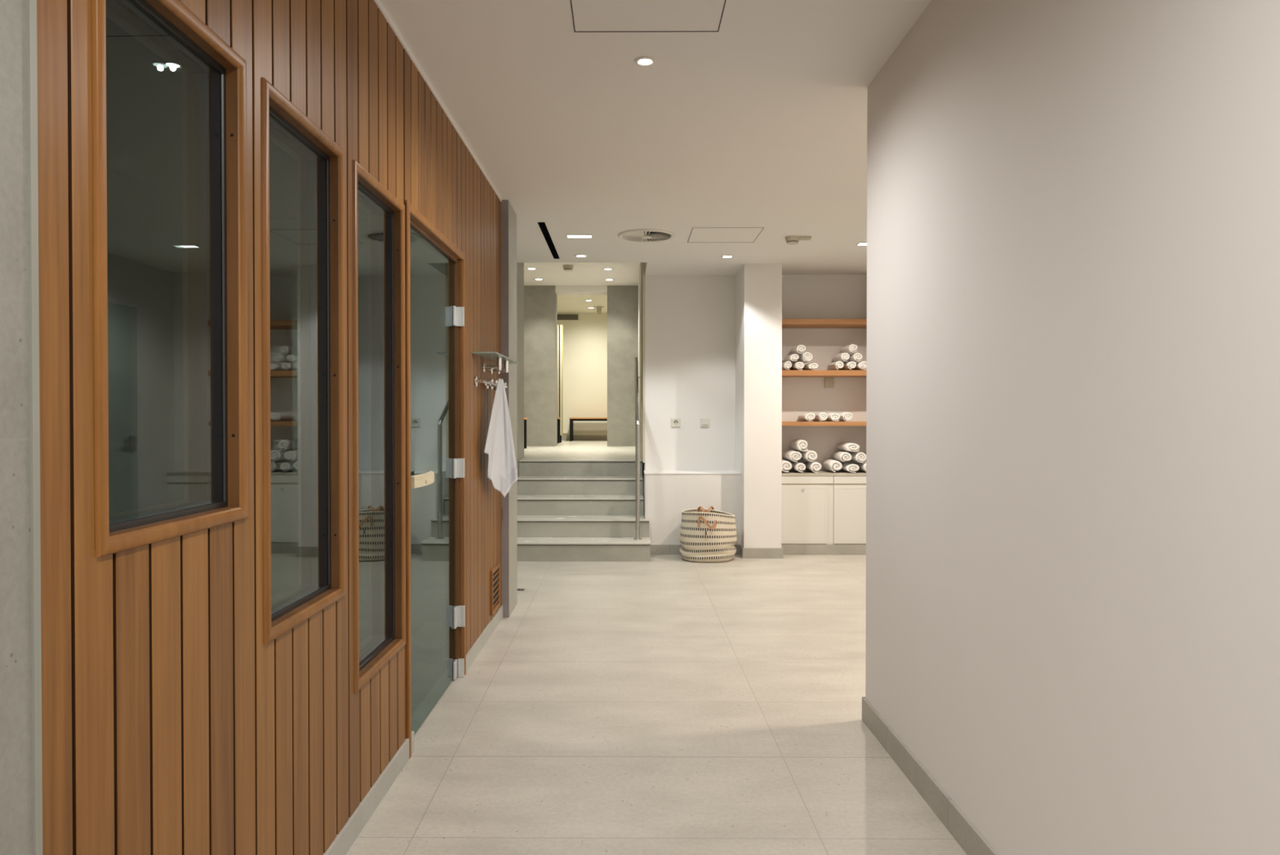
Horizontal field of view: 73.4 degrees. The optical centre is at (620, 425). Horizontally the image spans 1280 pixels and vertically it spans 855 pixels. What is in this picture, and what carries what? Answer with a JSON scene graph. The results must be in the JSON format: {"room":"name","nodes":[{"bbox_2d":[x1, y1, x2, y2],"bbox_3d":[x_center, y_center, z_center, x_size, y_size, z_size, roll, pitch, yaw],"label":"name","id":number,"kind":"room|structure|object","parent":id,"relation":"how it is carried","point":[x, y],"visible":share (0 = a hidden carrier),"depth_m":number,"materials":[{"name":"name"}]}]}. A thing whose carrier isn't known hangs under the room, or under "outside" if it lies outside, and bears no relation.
{"room":"spa corridor","nodes":[
{"label":"spa corridor","id":0,"kind":"room"},
{"bbox_2d":[0,0,32,854],"bbox_3d":[-0.901,-0.036,-0.711,0.121,2.560,3.766,0,1,1],"label":"stone wall","id":1,"kind":"structure","parent":0,"point":[15,664],"depth_m":1.14,"materials":[{"name":"concrete"}]},
{"bbox_2d":[36,0,501,854],"bbox_3d":[-0.786,-0.072,3.226,0.039,2.548,4.084,0,1,1],"label":"wall","id":2,"kind":"structure","parent":0,"point":[171,725],"depth_m":1.77,"materials":[{"name":"brown wood"}]},
{"bbox_2d":[26,0,42,854],"bbox_3d":[-0.864,-0.056,1.178,0.124,2.560,0.014,0,1,1],"label":"trim","id":3,"kind":"structure","parent":2,"relation":"attached to","point":[32,62],"depth_m":1.18,"materials":[{"name":"metal"}]},
{"bbox_2d":[90,0,248,556],"bbox_3d":[-0.849,-0.283,1.563,0.119,0.965,0.504,0,1,1],"label":"window","id":4,"kind":"structure","parent":2,"relation":"in","point":[214,75],"depth_m":1.77,"materials":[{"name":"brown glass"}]},
{"bbox_2d":[261,77,345,644],"bbox_3d":[-0.838,-0.143,2.162,0.119,1.257,0.515,0,1,1],"label":"window","id":5,"kind":"structure","parent":2,"relation":"in","point":[320,159],"depth_m":2.38,"materials":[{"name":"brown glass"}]},
{"bbox_2d":[323,730,414,854],"bbox_3d":[-0.788,1.176,2.183,0.021,0.075,1.969,0,1,1],"label":"baseboard","id":6,"kind":"structure","parent":2,"relation":"attached to","point":[344,840],"depth_m":2.64,"materials":[{"name":"tile"}]},
{"bbox_2d":[352,160,405,693],"bbox_3d":[-0.827,0.003,2.784,0.118,1.563,0.540,0,1,1],"label":"window","id":7,"kind":"structure","parent":2,"relation":"in","point":[386,213],"depth_m":3.01,"materials":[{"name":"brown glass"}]},
{"bbox_2d":[404,200,466,758],"bbox_3d":[-0.773,0.218,3.600,0.095,2.060,1.035,0,1,1],"label":"door","id":8,"kind":"structure","parent":2,"relation":"in","point":[415,223],"depth_m":4.05,"materials":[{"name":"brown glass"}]},
{"bbox_2d":[373,0,502,201],"bbox_3d":[-0.774,-1.352,3.212,0.031,0.012,4.084,0,1,1],"label":"trim","id":9,"kind":"structure","parent":2,"relation":"attached to","point":[380,6],"depth_m":3.40,"materials":[{"name":"paint"}]},
{"bbox_2d":[466,604,502,671],"bbox_3d":[-0.741,1.149,4.689,0.020,0.075,1.176,0,1,1],"label":"baseboard","id":10,"kind":"structure","parent":2,"relation":"attached to","point":[476,648],"depth_m":4.61,"materials":[{"name":"tile"}]},
{"bbox_2d":[474,375,506,390],"bbox_3d":[-0.698,-0.226,4.791,0.080,0.064,0.836,0,1,1],"label":"hook rail","id":11,"kind":"object","parent":2,"relation":"attached to","point":[491,382],"visible":0.76,"depth_m":4.50,"materials":[{"name":"silver metal"}]},
{"bbox_2d":[484,377,517,497],"bbox_3d":[-0.660,0.071,4.699,0.066,0.663,0.532,0,1,16],"label":"hanging towel","id":12,"kind":"object","parent":11,"relation":"hanging from","point":[502,470],"visible":0.99,"depth_m":4.74,"materials":[{"name":"white fabric"}]},
{"bbox_2d":[490,562,500,615],"bbox_3d":[-0.728,0.951,4.999,0.012,0.255,0.270,0,1,1],"label":"air vent","id":13,"kind":"object","parent":2,"relation":"in","point":[495,571],"visible":1,"depth_m":5.00,"materials":[{"name":"brown wood"}]},
{"bbox_2d":[472,351,519,374],"bbox_3d":[-0.677,-0.330,4.735,0.124,0.087,0.850,0,1,1],"label":"glass shelf","id":14,"kind":"object","parent":2,"relation":"attached to","point":[495,357],"visible":1,"depth_m":4.61,"materials":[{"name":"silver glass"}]},
{"bbox_2d":[501,200,509,617],"bbox_3d":[-0.714,-0.099,5.264,0.060,2.560,0.003,0,1,0],"label":"trim","id":15,"kind":"structure","parent":2,"relation":"attached to","point":[504,203],"depth_m":5.26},
{"bbox_2d":[106,17,448,713],"bbox_3d":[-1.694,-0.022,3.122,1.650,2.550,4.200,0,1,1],"label":"glass pane","id":16,"kind":"structure","parent":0,"point":[144,91],"depth_m":4.65,"materials":[{"name":"clear glass"}]},
{"bbox_2d":[508,200,517,615],"bbox_3d":[-0.800,-0.101,5.463,0.235,2.560,0.393,0,1,0],"label":"wall pillar","id":17,"kind":"structure","parent":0,"point":[512,215],"depth_m":5.43,"materials":[{"name":"paint"}]},
{"bbox_2d":[516,262,524,476],"bbox_3d":[-1.087,-0.406,7.333,0.137,3.130,3.340,0,1,0],"label":"wall","id":18,"kind":"structure","parent":0,"point":[520,266],"depth_m":8.69,"materials":[{"name":"paint"}]},
{"bbox_2d":[524,285,638,446],"bbox_3d":[-1.299,-0.861,12.600,3.650,2.330,0.300,0,1,0],"label":"wall","id":19,"kind":"structure","parent":0,"point":[540,384],"depth_m":12.45,"materials":[{"name":"grey concrete"}]},
{"bbox_2d":[555,285,607,294],"bbox_3d":[-0.562,-1.979,12.584,0.750,0.094,0.300,0,1,0],"label":"trim","id":20,"kind":"structure","parent":19,"relation":"attached to","point":[559,290],"depth_m":12.43,"materials":[{"name":"paint"}]},
{"bbox_2d":[556,312,607,435],"bbox_3d":[-0.406,-0.878,15.594,5.700,2.300,0.200,0,1,0],"label":"wall","id":21,"kind":"structure","parent":0,"point":[584,339],"depth_m":15.49,"materials":[{"name":"beige paint"}]},
{"bbox_2d":[556,314,578,319],"bbox_3d":[-0.967,-1.952,15.478,0.440,0.110,0.016,0,1,0],"label":"air vent","id":22,"kind":"object","parent":21,"relation":"in","point":[559,317],"visible":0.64,"depth_m":15.47,"materials":[{"name":"white plastic"}]},
{"bbox_2d":[561,435,607,439],"bbox_3d":[-0.407,0.228,15.498,5.400,0.090,0.015,0,1,0],"label":"baseboard","id":23,"kind":"structure","parent":21,"relation":"attached to","point":[563,437],"depth_m":15.49,"materials":[{"name":"tile"}]},
{"bbox_2d":[563,432,607,433],"bbox_3d":[-0.407,0.136,15.490,5.400,0.015,0.030,0,1,0],"label":"trim","id":24,"kind":"structure","parent":21,"relation":"attached to","point":[563,433],"depth_m":15.47,"materials":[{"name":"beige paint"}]},
{"bbox_2d":[524,262,639,285],"bbox_3d":[-1.315,-2.098,9.912,3.650,0.200,5.050,0,1,0],"label":"ceiling","id":25,"kind":"structure","parent":0,"point":[585,273],"depth_m":11.48,"materials":[{"name":"paint"}]},
{"bbox_2d":[525,267,537,270],"bbox_3d":[-1.134,-2.007,11.007,0.158,0.006,0.158,0,1,0],"label":"recessed light","id":26,"kind":"object","parent":25,"relation":"in","point":[530,268],"visible":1,"depth_m":11.01,"materials":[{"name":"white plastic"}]},
{"bbox_2d":[563,264,573,271],"bbox_3d":[-0.652,-1.974,10.784,0.135,0.066,0.135,0,1,0],"label":"smoke detector","id":27,"kind":"object","parent":25,"relation":"attached to","point":[566,267],"visible":1,"depth_m":10.73,"materials":[{"name":"white plastic"}]},
{"bbox_2d":[601,267,613,270],"bbox_3d":[-0.157,-2.007,11.031,0.158,0.006,0.158,0,1,0],"label":"recessed light","id":28,"kind":"object","parent":25,"relation":"in","point":[603,268],"visible":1,"depth_m":11.02,"materials":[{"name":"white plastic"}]},
{"bbox_2d":[603,278,614,280],"bbox_3d":[-0.150,-2.016,11.891,0.158,0.006,0.158,0,1,0],"label":"recessed light","id":29,"kind":"object","parent":25,"relation":"in","point":[606,279],"visible":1,"depth_m":11.88,"materials":[{"name":"white plastic"}]},
{"bbox_2d":[556,294,607,312],"bbox_3d":[-0.415,-2.113,14.206,5.400,0.200,2.950,0,1,0],"label":"ceiling","id":30,"kind":"structure","parent":0,"point":[565,303],"depth_m":14.16,"materials":[{"name":"beige paint"}]},
{"bbox_2d":[593,306,604,314],"bbox_3d":[-0.359,-1.951,14.583,0.180,0.132,0.100,0,1,0],"label":"sensor","id":31,"kind":"object","parent":30,"relation":"attached to","point":[598,308],"visible":1,"depth_m":14.54,"materials":[{"name":"white plastic"}]},
{"bbox_2d":[522,440,643,477],"bbox_3d":[-0.426,0.407,12.278,5.400,0.200,6.860,0,1,0],"label":"floor","id":32,"kind":"structure","parent":0,"point":[566,449],"depth_m":10.72,"materials":[{"name":"tile"}]},
{"bbox_2d":[524,417,527,448],"bbox_3d":[-1.846,0.108,11.463,1.170,0.415,0.400,0,1,0],"label":"bench","id":33,"kind":"object","parent":32,"relation":"on","point":[525,419],"visible":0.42,"depth_m":11.62,"materials":[{"name":"black metal"}]},
{"bbox_2d":[557,417,559,443],"bbox_3d":[-1.597,0.084,13.812,1.240,0.415,0.400,0,1,0],"label":"bench","id":34,"kind":"object","parent":32,"relation":"on","point":[558,418],"visible":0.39,"depth_m":13.97,"materials":[{"name":"black metal"}]},
{"bbox_2d":[556,324,563,442],"bbox_3d":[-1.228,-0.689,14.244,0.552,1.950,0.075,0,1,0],"label":"locker","id":35,"kind":"object","parent":32,"relation":"on","point":[559,327],"visible":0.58,"depth_m":14.20,"materials":[{"name":"white plastic"}]},
{"bbox_2d":[568,417,607,440],"bbox_3d":[-0.226,0.069,15.223,1.335,0.415,0.400,0,1,0],"label":"bench","id":36,"kind":"object","parent":32,"relation":"on","point":[571,419],"visible":0.53,"depth_m":15.03,"materials":[{"name":"black metal"}]},
{"bbox_2d":[639,262,640,457],"bbox_3d":[0.228,-0.809,9.022,0.027,2.300,1.458,0,1,0],"label":"trim","id":37,"kind":"structure","parent":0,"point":[640,262],"depth_m":9.07,"materials":[{"name":"grey metal"}]},
{"bbox_2d":[638,279,644,478],"bbox_3d":[0.381,-0.738,10.341,0.263,2.530,4.200,0,1,0],"label":"wall","id":38,"kind":"structure","parent":0,"point":[638,279],"depth_m":11.89,"materials":[{"name":"paint"}]},
{"bbox_2d":[642,262,644,462],"bbox_3d":[0.226,-0.810,8.175,0.020,2.320,0.232,0,1,0],"label":"trim","id":39,"kind":"structure","parent":38,"relation":"attached to","point":[643,263],"depth_m":8.07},
{"bbox_2d":[377,0,931,275],"bbox_3d":[0.792,-1.454,2.805,4.050,0.200,10.850,0,1,0],"label":"ceiling","id":40,"kind":"structure","parent":0,"point":[759,120],"depth_m":3.84,"materials":[{"name":"paint"}]},
{"bbox_2d":[537,222,559,258],"bbox_3d":[-0.536,-1.391,6.529,0.048,0.004,1.350,0,1,0],"label":"ceiling vent","id":41,"kind":"object","parent":40,"relation":"in","point":[542,225],"visible":1,"depth_m":6.42,"materials":[{"name":"black metal"}]},
{"bbox_2d":[565,234,592,237],"bbox_3d":[-0.298,-1.387,6.293,0.192,0.006,0.096,0,1,0],"label":"recessed light","id":42,"kind":"object","parent":40,"relation":"in","point":[566,235],"visible":1,"depth_m":6.27,"materials":[{"name":"white plastic"}]},
{"bbox_2d":[573,254,588,257],"bbox_3d":[-0.322,-1.395,7.083,0.126,0.006,0.126,0,1,0],"label":"recessed light","id":43,"kind":"object","parent":40,"relation":"in","point":[575,255],"visible":1,"depth_m":7.07,"materials":[{"name":"white plastic"}]},
{"bbox_2d":[634,56,656,66],"bbox_3d":[0.093,-1.355,3.196,0.080,0.006,0.080,0,1,0],"label":"recessed light","id":44,"kind":"object","parent":40,"relation":"in","point":[643,60],"visible":1,"depth_m":3.19,"materials":[{"name":"white plastic"}]},
{"bbox_2d":[617,228,675,242],"bbox_3d":[0.192,-1.379,6.270,0.420,0.021,0.420,0,1,0],"label":"ceiling vent","id":45,"kind":"object","parent":40,"relation":"in","point":[642,235],"visible":1,"depth_m":6.22,"materials":[{"name":"white plastic"}]},
{"bbox_2d":[570,0,726,32],"bbox_3d":[0.089,-1.351,2.655,0.496,0.002,0.598,0,1,0],"label":"access hatch","id":46,"kind":"object","parent":40,"relation":"attached to","point":[588,15],"visible":1,"depth_m":2.83,"materials":[{"name":"paint"}]},
{"bbox_2d":[687,227,764,242],"bbox_3d":[0.762,-1.389,6.279,0.502,0.002,0.515,0,1,0],"label":"access hatch","id":47,"kind":"object","parent":40,"relation":"attached to","point":[697,234],"visible":1,"depth_m":6.25,"materials":[{"name":"paint"}]},
{"bbox_2d":[721,255,733,257],"bbox_3d":[0.888,-1.396,7.098,0.084,0.006,0.084,0,1,0],"label":"recessed light","id":48,"kind":"object","parent":40,"relation":"in","point":[722,256],"visible":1,"depth_m":7.10,"materials":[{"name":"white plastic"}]},
{"bbox_2d":[785,235,811,244],"bbox_3d":[1.315,-1.365,6.338,0.187,0.051,0.104,0,1,0],"label":"smoke detector","id":49,"kind":"object","parent":40,"relation":"attached to","point":[791,240],"visible":1,"depth_m":6.31,"materials":[{"name":"white plastic"}]},
{"bbox_2d":[856,242,866,245],"bbox_3d":[1.890,-1.390,6.574,0.136,0.006,0.096,0,1,0],"label":"recessed light","id":50,"kind":"object","parent":40,"relation":"in","point":[859,243],"visible":0.51,"depth_m":6.59,"materials":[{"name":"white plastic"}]},
{"bbox_2d":[345,554,967,854],"bbox_3d":[0.816,1.269,2.609,4.000,0.120,10.400,0,1,0],"label":"floor","id":51,"kind":"structure","parent":0,"point":[666,704],"depth_m":3.44,"materials":[{"name":"tile"}]},
{"bbox_2d":[516,457,650,561],"bbox_3d":[-0.374,0.751,8.078,1.276,0.800,1.576,0,1,0],"label":"staircase","id":52,"kind":"structure","parent":51,"relation":"on","point":[568,509],"depth_m":7.92,"materials":[{"name":"tile"}]},
{"bbox_2d":[633,356,641,539],"bbox_3d":[0.179,0.153,8.097,0.101,1.677,1.265,0,1,1],"label":"handrail","id":53,"kind":"object","parent":52,"relation":"on","point":[636,365],"visible":0.86,"depth_m":7.50,"materials":[{"name":"metal"}]},
{"bbox_2d":[679,506,737,562],"bbox_3d":[0.753,0.938,7.433,0.470,0.440,0.468,1,1,43],"label":"laundry basket","id":54,"kind":"object","parent":51,"relation":"on","point":[709,535],"visible":1,"depth_m":7.25,"materials":[{"name":"fabric"}]},
{"bbox_2d":[781,475,833,544],"bbox_3d":[1.660,0.802,7.850,0.499,0.702,0.388,0,1,0],"label":"base cabinet","id":55,"kind":"object","parent":51,"relation":"on","point":[806,501],"visible":0.73,"depth_m":7.67,"materials":[{"name":"paint"}]},
{"bbox_2d":[782,470,866,475],"bbox_3d":[2.053,0.439,7.851,1.286,0.023,0.381,0,1,0],"label":"countertop","id":56,"kind":"structure","parent":55,"relation":"on","point":[791,473],"depth_m":7.69,"materials":[{"name":"stone"}]},
{"bbox_2d":[782,459,791,471],"bbox_3d":[1.487,0.369,7.861,0.120,0.106,0.329,0,1,0],"label":"rolled towel","id":57,"kind":"object","parent":56,"relation":"on","point":[786,465],"visible":0.58,"depth_m":7.70,"materials":[{"name":"white fabric"}]},
{"bbox_2d":[791,461,805,471],"bbox_3d":[1.627,0.380,7.860,0.106,0.087,0.330,0,1,0],"label":"rolled towel","id":58,"kind":"object","parent":56,"relation":"on","point":[796,466],"visible":0.96,"depth_m":7.70,"materials":[{"name":"white fabric"}]},
{"bbox_2d":[782,449,801,462],"bbox_3d":[1.575,0.279,7.859,0.123,0.097,0.330,0,1,0],"label":"rolled towel","id":59,"kind":"object","parent":58,"relation":"on","point":[793,455],"visible":1,"depth_m":7.70,"materials":[{"name":"white fabric"}]},
{"bbox_2d":[804,461,822,472],"bbox_3d":[1.762,0.378,7.859,0.109,0.098,0.331,0,1,0],"label":"rolled towel","id":60,"kind":"object","parent":56,"relation":"on","point":[814,466],"visible":0.96,"depth_m":7.71,"materials":[{"name":"white fabric"}]},
{"bbox_2d":[799,449,817,462],"bbox_3d":[1.717,0.277,7.858,0.120,0.106,0.329,0,1,0],"label":"rolled towel","id":61,"kind":"object","parent":60,"relation":"on","point":[808,455],"visible":0.91,"depth_m":7.70,"materials":[{"name":"white fabric"}]},
{"bbox_2d":[790,439,808,451],"bbox_3d":[1.641,0.179,7.858,0.111,0.105,0.331,0,1,0],"label":"rolled towel","id":62,"kind":"object","parent":61,"relation":"on","point":[797,444],"visible":1,"depth_m":7.70,"materials":[{"name":"white fabric"}]},
{"bbox_2d":[822,458,842,471],"bbox_3d":[1.940,0.368,7.858,0.121,0.106,0.330,0,1,0],"label":"rolled towel","id":63,"kind":"object","parent":56,"relation":"on","point":[828,464],"visible":1,"depth_m":7.71,"materials":[{"name":"white fabric"}]},
{"bbox_2d":[840,462,859,472],"bbox_3d":[2.091,0.386,7.857,0.127,0.077,0.330,0,1,0],"label":"rolled towel","id":64,"kind":"object","parent":56,"relation":"on","point":[848,467],"visible":0.99,"depth_m":7.70,"materials":[{"name":"white fabric"}]},
{"bbox_2d":[831,450,852,462],"bbox_3d":[2.032,0.285,7.856,0.117,0.089,0.330,0,1,0],"label":"rolled towel","id":65,"kind":"object","parent":64,"relation":"on","point":[839,455],"visible":1,"depth_m":7.71,"materials":[{"name":"white fabric"}]},
{"bbox_2d":[836,441,859,451],"bbox_3d":[2.089,0.197,7.855,0.138,0.078,0.330,0,1,0],"label":"rolled towel","id":66,"kind":"object","parent":65,"relation":"on","point":[851,446],"visible":1,"depth_m":7.70,"materials":[{"name":"white fabric"}]},
{"bbox_2d":[854,460,866,471],"bbox_3d":[2.240,0.379,7.856,0.110,0.096,0.331,0,1,0],"label":"rolled towel","id":67,"kind":"object","parent":56,"relation":"on","point":[862,466],"visible":0.44,"depth_m":7.80,"materials":[{"name":"white fabric"}]},
{"bbox_2d":[848,451,866,462],"bbox_3d":[2.168,0.289,7.856,0.108,0.096,0.330,0,1,0],"label":"rolled towel","id":68,"kind":"object","parent":67,"relation":"on","point":[856,455],"visible":0.92,"depth_m":7.70,"materials":[{"name":"white fabric"}]},
{"bbox_2d":[781,544,866,554],"bbox_3d":[2.058,1.112,7.664,1.275,0.088,0.016,0,1,0],"label":"baseboard","id":69,"kind":"structure","parent":51,"relation":"on","point":[787,548],"depth_m":7.66,"materials":[{"name":"tile"}]},
{"bbox_2d":[833,475,866,544],"bbox_3d":[2.110,0.802,7.851,0.398,0.702,0.380,0,1,0],"label":"base cabinet","id":70,"kind":"object","parent":51,"relation":"on","point":[849,491],"visible":0.57,"depth_m":7.66,"materials":[{"name":"paint"}]},
{"bbox_2d":[644,275,735,470],"bbox_3d":[0.742,-0.130,8.155,1.013,2.560,0.180,0,1,0],"label":"wall","id":71,"kind":"structure","parent":0,"point":[690,320],"depth_m":8.06,"materials":[{"name":"paint"}]},
{"bbox_2d":[671,417,679,426],"bbox_3d":[0.524,-0.026,8.060,0.082,0.088,0.013,0,1,0],"label":"wall socket","id":72,"kind":"object","parent":71,"relation":"attached to","point":[675,421],"visible":1,"depth_m":8.06,"materials":[{"name":"white plastic"}]},
{"bbox_2d":[700,417,709,426],"bbox_3d":[0.794,-0.026,8.059,0.082,0.088,0.014,0,1,0],"label":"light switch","id":73,"kind":"object","parent":71,"relation":"attached to","point":[704,422],"visible":1,"depth_m":8.06,"materials":[{"name":"white plastic"}]},
{"bbox_2d":[644,473,741,544],"bbox_3d":[0.654,0.793,7.872,0.858,0.720,0.405,0,1,0],"label":"wall","id":74,"kind":"structure","parent":0,"point":[666,495],"depth_m":7.67,"materials":[{"name":"paint"}]},
{"bbox_2d":[644,470,740,473],"bbox_3d":[0.651,0.430,7.867,0.860,0.005,0.409,0,1,0],"label":"trim","id":75,"kind":"structure","parent":74,"relation":"on","point":[645,471],"depth_m":7.81,"materials":[{"name":"paint"}]},
{"bbox_2d":[649,544,739,554],"bbox_3d":[0.671,1.111,7.667,0.822,0.089,0.014,0,1,0],"label":"baseboard","id":76,"kind":"structure","parent":74,"relation":"attached to","point":[654,548],"depth_m":7.66,"materials":[{"name":"tile"}]},
{"bbox_2d":[739,544,743,557],"bbox_3d":[1.074,1.113,7.571,0.012,0.088,0.180,0,1,0],"label":"baseboard","id":77,"kind":"structure","parent":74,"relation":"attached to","point":[741,547],"depth_m":7.57,"materials":[{"name":"tile"}]},
{"bbox_2d":[735,263,782,547],"bbox_3d":[1.246,-0.127,7.853,0.327,2.560,0.777,0,1,0],"label":"wall column","id":78,"kind":"structure","parent":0,"point":[758,286],"depth_m":7.47,"materials":[{"name":"paint"}]},
{"bbox_2d":[742,547,782,558],"bbox_3d":[1.243,1.113,7.472,0.353,0.089,0.014,0,1,0],"label":"baseboard","id":79,"kind":"structure","parent":78,"relation":"attached to","point":[748,553],"depth_m":7.46,"materials":[{"name":"tile"}]},
{"bbox_2d":[782,274,866,470],"bbox_3d":[2.130,-0.129,8.136,1.438,2.560,0.200,0,1,0],"label":"wall niche","id":80,"kind":"object","parent":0,"point":[804,296],"visible":0.21,"depth_m":8.03,"materials":[{"name":"paint"}]},
{"bbox_2d":[782,369,866,377],"bbox_3d":[1.863,-0.470,7.849,0.906,0.048,0.369,0,1,0],"label":"wall shelf","id":81,"kind":"object","parent":80,"relation":"attached to","point":[785,373],"visible":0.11,"depth_m":7.67,"materials":[{"name":"brown wood"}]},
{"bbox_2d":[782,360,791,369],"bbox_3d":[1.508,-0.539,7.836,0.078,0.082,0.300,0,1,0],"label":"rolled towel","id":82,"kind":"object","parent":81,"relation":"on","point":[786,365],"visible":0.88,"depth_m":7.69,"materials":[{"name":"white fabric"}]},
{"bbox_2d":[789,361,804,369],"bbox_3d":[1.614,-0.535,7.835,0.094,0.079,0.301,0,1,0],"label":"rolled towel","id":83,"kind":"object","parent":81,"relation":"on","point":[798,365],"visible":0.89,"depth_m":7.69,"materials":[{"name":"white fabric"}]},
{"bbox_2d":[783,353,799,362],"bbox_3d":[1.561,-0.610,7.835,0.093,0.065,0.300,0,1,0],"label":"rolled towel","id":84,"kind":"object","parent":83,"relation":"on","point":[792,357],"visible":0.93,"depth_m":7.70,"materials":[{"name":"white fabric"}]},
{"bbox_2d":[801,363,817,369],"bbox_3d":[1.732,-0.529,7.835,0.100,0.063,0.300,0,1,0],"label":"rolled towel","id":85,"kind":"object","parent":81,"relation":"on","point":[811,366],"visible":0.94,"depth_m":7.69,"materials":[{"name":"white fabric"}]},
{"bbox_2d":[796,351,813,362],"bbox_3d":[1.684,-0.615,7.834,0.098,0.090,0.301,0,1,0],"label":"rolled towel","id":86,"kind":"object","parent":85,"relation":"on","point":[806,357],"visible":0.94,"depth_m":7.69,"materials":[{"name":"white fabric"}]},
{"bbox_2d":[790,344,805,355],"bbox_3d":[1.626,-0.685,7.834,0.092,0.080,0.300,0,1,0],"label":"rolled towel","id":87,"kind":"object","parent":86,"relation":"on","point":[798,349],"visible":0.97,"depth_m":7.70,"materials":[{"name":"white fabric"}]},
{"bbox_2d":[827,360,844,369],"bbox_3d":[1.966,-0.538,7.843,0.091,0.080,0.321,0,1,0],"label":"rolled towel","id":88,"kind":"object","parent":81,"relation":"on","point":[837,365],"visible":0.98,"depth_m":7.71,"materials":[{"name":"white fabric"}]},
{"bbox_2d":[839,361,856,369],"bbox_3d":[2.075,-0.537,7.843,0.092,0.079,0.320,0,1,0],"label":"rolled towel","id":89,"kind":"object","parent":81,"relation":"on","point":[849,365],"visible":0.88,"depth_m":7.70,"materials":[{"name":"white fabric"}]},
{"bbox_2d":[832,352,849,361],"bbox_3d":[2.017,-0.615,7.842,0.088,0.081,0.321,0,1,0],"label":"rolled towel","id":90,"kind":"object","parent":89,"relation":"on","point":[842,357],"visible":0.95,"depth_m":7.70,"materials":[{"name":"white fabric"}]},
{"bbox_2d":[851,360,866,369],"bbox_3d":[2.184,-0.538,7.842,0.097,0.081,0.320,0,1,0],"label":"rolled towel","id":91,"kind":"object","parent":81,"relation":"on","point":[860,365],"visible":0.74,"depth_m":7.69,"materials":[{"name":"white fabric"}]},
{"bbox_2d":[845,352,862,362],"bbox_3d":[2.128,-0.615,7.841,0.092,0.078,0.320,0,1,0],"label":"rolled towel","id":92,"kind":"object","parent":91,"relation":"on","point":[855,357],"visible":0.88,"depth_m":7.69,"materials":[{"name":"white fabric"}]},
{"bbox_2d":[840,344,857,353],"bbox_3d":[2.086,-0.693,7.841,0.091,0.076,0.319,0,1,0],"label":"rolled towel","id":93,"kind":"object","parent":92,"relation":"on","point":[849,348],"visible":0.97,"depth_m":7.70,"materials":[{"name":"white fabric"}]},
{"bbox_2d":[782,421,866,426],"bbox_3d":[1.863,-0.015,7.854,0.906,0.037,0.369,0,1,0],"label":"wall shelf","id":94,"kind":"object","parent":80,"relation":"attached to","point":[784,423],"visible":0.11,"depth_m":7.67,"materials":[{"name":"brown wood"}]},
{"bbox_2d":[798,413,815,421],"bbox_3d":[1.703,-0.075,7.845,0.104,0.076,0.310,0,1,0],"label":"rolled towel","id":95,"kind":"object","parent":94,"relation":"on","point":[803,416],"visible":1,"depth_m":7.71,"materials":[{"name":"white fabric"}]},
{"bbox_2d":[813,412,827,421],"bbox_3d":[1.827,-0.077,7.844,0.084,0.080,0.311,0,1,0],"label":"rolled towel","id":96,"kind":"object","parent":94,"relation":"on","point":[820,416],"visible":0.94,"depth_m":7.70,"materials":[{"name":"white fabric"}]},
{"bbox_2d":[825,413,839,421],"bbox_3d":[1.930,-0.075,7.843,0.098,0.077,0.310,0,1,0],"label":"rolled towel","id":97,"kind":"object","parent":94,"relation":"on","point":[831,416],"visible":0.89,"depth_m":7.70,"materials":[{"name":"white fabric"}]},
{"bbox_2d":[837,412,853,421],"bbox_3d":[2.045,-0.077,7.843,0.095,0.085,0.311,0,1,0],"label":"rolled towel","id":98,"kind":"object","parent":94,"relation":"on","point":[844,416],"visible":0.87,"depth_m":7.70,"materials":[{"name":"white fabric"}]},
{"bbox_2d":[782,319,866,328],"bbox_3d":[1.863,-0.928,7.844,0.906,0.047,0.369,0,1,0],"label":"wall shelf","id":99,"kind":"object","parent":80,"relation":"attached to","point":[786,323],"visible":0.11,"depth_m":7.66,"materials":[{"name":"brown wood"}]},
{"bbox_2d":[824,377,834,387],"bbox_3d":[1.955,-0.398,8.015,0.084,0.100,0.036,0,1,0],"label":"wall speaker","id":100,"kind":"object","parent":80,"relation":"attached to","point":[828,381],"visible":1,"depth_m":8.00,"materials":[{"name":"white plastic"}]},
{"bbox_2d":[865,0,1279,854],"bbox_3d":[1.041,-0.049,0.432,0.124,2.560,6.078,0,1,0],"label":"wall","id":101,"kind":"structure","parent":0,"point":[1073,364],"depth_m":1.84,"materials":[{"name":"paint"}]},
{"bbox_2d":[862,696,999,854],"bbox_3d":[0.973,1.185,0.452,0.013,0.093,6.090,0,1,0],"label":"baseboard","id":102,"kind":"structure","parent":101,"relation":"attached to","point":[959,825],"depth_m":2.73,"materials":[{"name":"tile"}]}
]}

